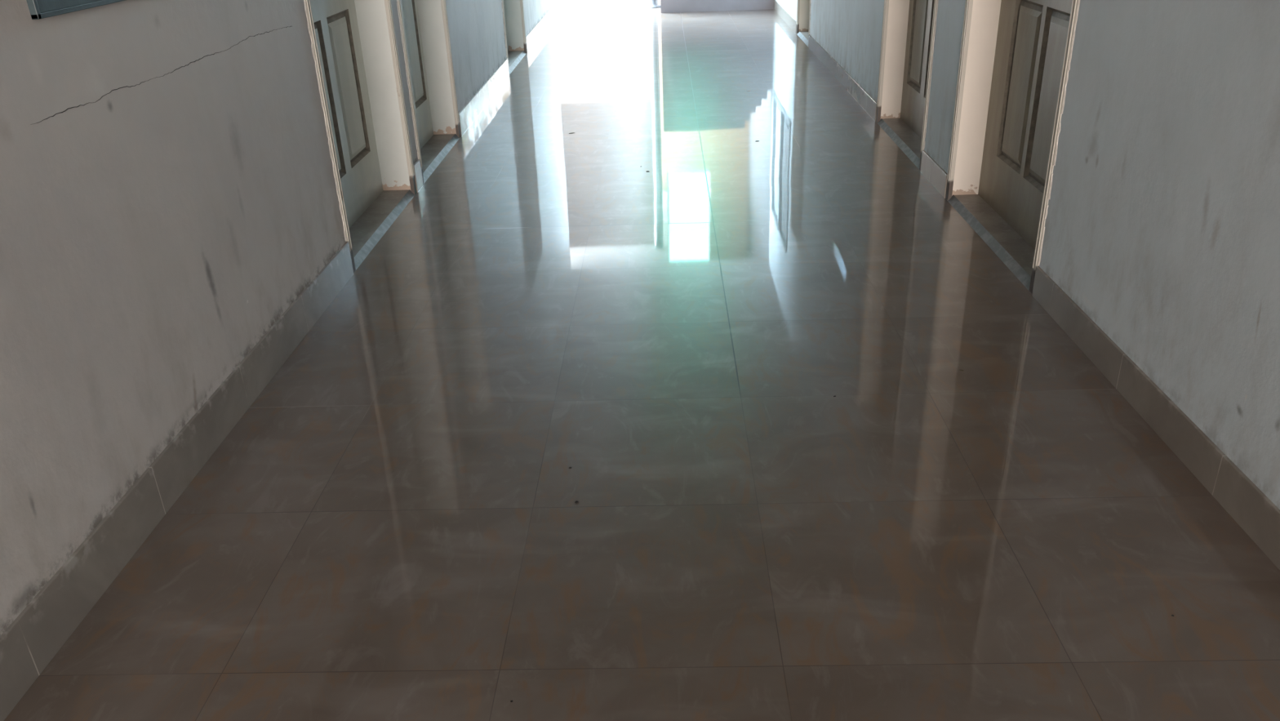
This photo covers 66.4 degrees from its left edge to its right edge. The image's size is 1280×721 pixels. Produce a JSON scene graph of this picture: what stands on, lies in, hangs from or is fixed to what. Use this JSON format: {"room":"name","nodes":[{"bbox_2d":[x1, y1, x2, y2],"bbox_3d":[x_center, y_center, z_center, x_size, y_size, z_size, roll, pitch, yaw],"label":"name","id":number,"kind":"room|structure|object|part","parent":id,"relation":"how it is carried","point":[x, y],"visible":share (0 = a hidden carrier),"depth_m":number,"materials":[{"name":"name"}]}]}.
{"room":"building corridor","nodes":[
{"label":"building corridor","id":0,"kind":"room"},
{"bbox_2d":[0,0,553,635],"bbox_3d":[-1.510,-1.010,1.597,0.301,3.700,22.500,-1,26,2],"label":"wall","id":1,"kind":"structure","parent":0,"point":[168,193],"depth_m":2.55,"materials":[{"name":"paint"}]},
{"bbox_2d":[26,0,126,19],"bbox_3d":[-1.330,-1.417,2.616,0.017,0.792,1.425,-1,26,2],"label":"notice board","id":2,"kind":"object","parent":1,"relation":"attached to","point":[38,9],"visible":1,"depth_m":2.22,"materials":[{"name":"teal paint"}]},
{"bbox_2d":[0,241,353,720],"bbox_3d":[-1.388,2.489,-1.767,0.019,0.152,13.390,-1,26,2],"label":"baseboard","id":3,"kind":"structure","parent":1,"relation":"attached to","point":[28,644],"depth_m":2.54,"materials":[{"name":"tile"}]},
{"bbox_2d":[303,0,417,272],"bbox_3d":[-1.397,-1.619,4.372,0.238,2.160,1.277,-1,26,2],"label":"door","id":4,"kind":"structure","parent":1,"relation":"in","point":[354,48],"depth_m":4.96,"materials":[{"name":"beige paint"}]},
{"bbox_3d":[-1.455,-1.148,4.436,0.016,0.646,0.301,-1,26,2],"label":"panel","id":5,"kind":"part","parent":4,"relation":"part of","materials":[{"name":"grey paint"}]},
{"bbox_3d":[-1.454,-1.148,4.436,0.019,0.710,0.365,-1,26,2],"label":"panel moulding","id":6,"kind":"part","parent":4,"relation":"part of","materials":[{"name":"grey wood"}]},
{"bbox_3d":[-1.447,-1.344,4.838,0.016,0.646,0.286,-1,26,2],"label":"panel","id":7,"kind":"part","parent":4,"relation":"part of","materials":[{"name":"grey paint"}]},
{"bbox_3d":[-1.445,-1.344,4.838,0.019,0.710,0.350,-1,26,2],"label":"panel moulding","id":8,"kind":"part","parent":4,"relation":"part of","materials":[{"name":"grey wood"}]},
{"bbox_3d":[-1.376,-0.663,4.843,0.208,0.028,1.195,-1,26,2],"label":"sill","id":9,"kind":"part","parent":4,"relation":"part of","materials":[{"name":"stone"}]},
{"bbox_2d":[413,159,422,192],"bbox_3d":[-1.240,-1.026,5.440,0.019,0.152,0.140,-1,26,2],"label":"baseboard","id":10,"kind":"structure","parent":1,"relation":"attached to","point":[418,175],"depth_m":5.43,"materials":[{"name":"tile"}]},
{"bbox_2d":[396,0,461,184],"bbox_3d":[-1.372,-2.217,5.597,0.238,2.160,1.210,-1,26,2],"label":"door","id":11,"kind":"structure","parent":1,"relation":"in","point":[424,24],"depth_m":6.28,"materials":[{"name":"beige paint"}]},
{"bbox_3d":[-1.421,-1.957,6.096,0.016,0.646,0.256,-1,26,2],"label":"panel","id":12,"kind":"part","parent":11,"relation":"part of","materials":[{"name":"grey paint"}]},
{"bbox_3d":[-1.419,-1.957,6.096,0.019,0.710,0.320,-1,26,2],"label":"panel moulding","id":13,"kind":"part","parent":11,"relation":"part of","materials":[{"name":"grey wood"}]},
{"bbox_3d":[-1.351,-1.260,6.068,0.208,0.028,1.130,-1,26,2],"label":"sill","id":14,"kind":"part","parent":11,"relation":"part of","materials":[{"name":"stone"}]},
{"bbox_2d":[458,58,509,136],"bbox_3d":[-1.195,-2.088,7.617,0.019,0.152,2.325,-1,26,2],"label":"baseboard","id":15,"kind":"structure","parent":1,"relation":"attached to","point":[469,113],"depth_m":7.39,"materials":[{"name":"tile"}]},
{"bbox_2d":[501,0,526,74],"bbox_3d":[-1.306,-3.784,8.810,0.238,2.160,1.316,-1,26,2],"label":"door","id":16,"kind":"structure","parent":1,"relation":"in","point":[513,10],"depth_m":9.69,"materials":[{"name":"beige paint"}]},
{"bbox_3d":[-1.284,-2.828,9.280,0.208,0.028,1.250,-1,26,2],"label":"sill","id":17,"kind":"part","parent":16,"relation":"part of","materials":[{"name":"stone"}]},
{"bbox_2d":[525,4,555,53],"bbox_3d":[-1.122,-3.805,11.137,0.019,0.152,2.890,-1,26,2],"label":"baseboard","id":18,"kind":"structure","parent":1,"relation":"attached to","point":[533,36],"depth_m":10.91,"materials":[{"name":"tile"}]},
{"bbox_2d":[4,0,1279,720],"bbox_3d":[0.291,-0.320,4.178,3.705,0.120,26.600,-1,26,2],"label":"floor","id":19,"kind":"structure","parent":0,"point":[393,528],"depth_m":2.74,"materials":[{"name":"tile"}]},
{"bbox_2d":[646,0,656,8],"bbox_3d":[0.114,-6.252,12.350,0.160,3.400,0.160,-1,26,2],"label":"steel post","id":20,"kind":"object","parent":19,"relation":"on","point":[652,2],"visible":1,"depth_m":13.03,"materials":[{"name":"white metal"}]},
{"bbox_2d":[655,0,660,8],"bbox_3d":[0.186,-6.249,12.338,0.070,3.400,0.100,-1,26,2],"label":"trim","id":21,"kind":"structure","parent":20,"relation":"attached to","point":[657,6],"depth_m":13.03,"materials":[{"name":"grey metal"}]},
{"bbox_2d":[660,0,773,13],"bbox_3d":[0.976,-5.132,12.222,1.466,1.540,0.140,-1,26,2],"label":"wall","id":22,"kind":"structure","parent":0,"point":[666,6],"depth_m":12.44,"materials":[{"name":"paint"}]},
{"bbox_2d":[775,0,1279,509],"bbox_3d":[1.593,-1.098,1.535,0.300,3.700,22.580,-1,26,2],"label":"wall","id":23,"kind":"structure","parent":0,"point":[1162,221],"depth_m":2.74,"materials":[{"name":"paint"}]},
{"bbox_2d":[773,0,796,33],"bbox_3d":[1.690,-4.031,11.414,0.019,0.124,2.250,-1,26,2],"label":"baseboard","id":24,"kind":"structure","parent":23,"relation":"attached to","point":[787,18],"depth_m":11.25,"materials":[{"name":"tile"}]},
{"bbox_2d":[795,0,811,46],"bbox_3d":[1.724,-4.240,9.510,0.215,2.160,0.988,-1,26,2],"label":"door","id":25,"kind":"structure","parent":23,"relation":"in","point":[803,6],"depth_m":10.29,"materials":[{"name":"beige paint"}]},
{"bbox_3d":[1.775,-3.284,9.979,0.185,0.028,0.920,-1,26,2],"label":"sill","id":26,"kind":"part","parent":25,"relation":"part of","materials":[{"name":"stone"}]},
{"bbox_2d":[808,34,876,121],"bbox_3d":[1.620,-2.384,8.037,0.019,0.124,3.305,-1,26,2],"label":"baseboard","id":27,"kind":"structure","parent":23,"relation":"attached to","point":[857,92],"depth_m":7.63,"materials":[{"name":"tile"}]},
{"bbox_2d":[875,0,938,170],"bbox_3d":[1.642,-2.297,5.526,0.215,2.160,1.293,-1,26,2],"label":"door","id":28,"kind":"structure","parent":23,"relation":"in","point":[908,26],"depth_m":6.22,"materials":[{"name":"beige paint"}]},
{"bbox_3d":[1.693,-1.343,5.998,0.185,0.028,1.210,-1,26,2],"label":"sill","id":29,"kind":"part","parent":28,"relation":"part of","materials":[{"name":"stone"}]},
{"bbox_3d":[1.720,-2.034,6.008,0.019,0.710,0.355,-1,26,2],"label":"panel moulding","id":30,"kind":"part","parent":28,"relation":"part of","materials":[{"name":"grey wood"}]},
{"bbox_3d":[1.722,-2.034,6.008,0.016,0.646,0.291,-1,26,2],"label":"panel","id":31,"kind":"part","parent":28,"relation":"part of","materials":[{"name":"green paint"}]},
{"bbox_3d":[1.712,-1.838,5.606,0.019,0.710,0.350,-1,26,2],"label":"panel moulding","id":32,"kind":"part","parent":28,"relation":"part of","materials":[{"name":"grey wood"}]},
{"bbox_2d":[920,150,947,198],"bbox_3d":[1.561,-0.991,5.182,0.019,0.124,0.510,-1,26,2],"label":"baseboard","id":33,"kind":"structure","parent":23,"relation":"attached to","point":[931,170],"depth_m":5.15,"materials":[{"name":"tile"}]},
{"bbox_2d":[945,0,1079,293],"bbox_3d":[1.608,-1.511,3.913,0.215,2.160,1.322,-1,26,2],"label":"door","id":34,"kind":"structure","parent":23,"relation":"in","point":[1015,55],"depth_m":4.40,"materials":[{"name":"beige paint"}]},
{"bbox_3d":[1.660,-0.555,4.383,0.185,0.028,1.245,-1,26,2],"label":"sill","id":35,"kind":"part","parent":34,"relation":"part of","materials":[{"name":"stone"}]},
{"bbox_3d":[1.686,-1.217,4.332,0.019,0.710,0.335,-1,26,2],"label":"panel moulding","id":36,"kind":"part","parent":34,"relation":"part of","materials":[{"name":"grey wood"}]},
{"bbox_3d":[1.687,-1.217,4.332,0.016,0.646,0.271,-1,26,2],"label":"panel","id":37,"kind":"part","parent":34,"relation":"part of","materials":[{"name":"green paint"}]},
{"bbox_3d":[1.679,-1.048,3.986,0.019,0.710,0.345,-1,26,2],"label":"panel moulding","id":38,"kind":"part","parent":34,"relation":"part of","materials":[{"name":"grey wood"}]},
{"bbox_3d":[1.680,-1.048,3.986,0.016,0.646,0.281,-1,26,2],"label":"panel","id":39,"kind":"part","parent":34,"relation":"part of","materials":[{"name":"green paint"}]},
{"bbox_2d":[1031,266,1279,569],"bbox_3d":[1.412,2.533,-2.043,0.019,0.124,12.960,-1,26,2],"label":"baseboard","id":40,"kind":"structure","parent":23,"relation":"attached to","point":[1251,509],"depth_m":2.76,"materials":[{"name":"tile"}]}
]}

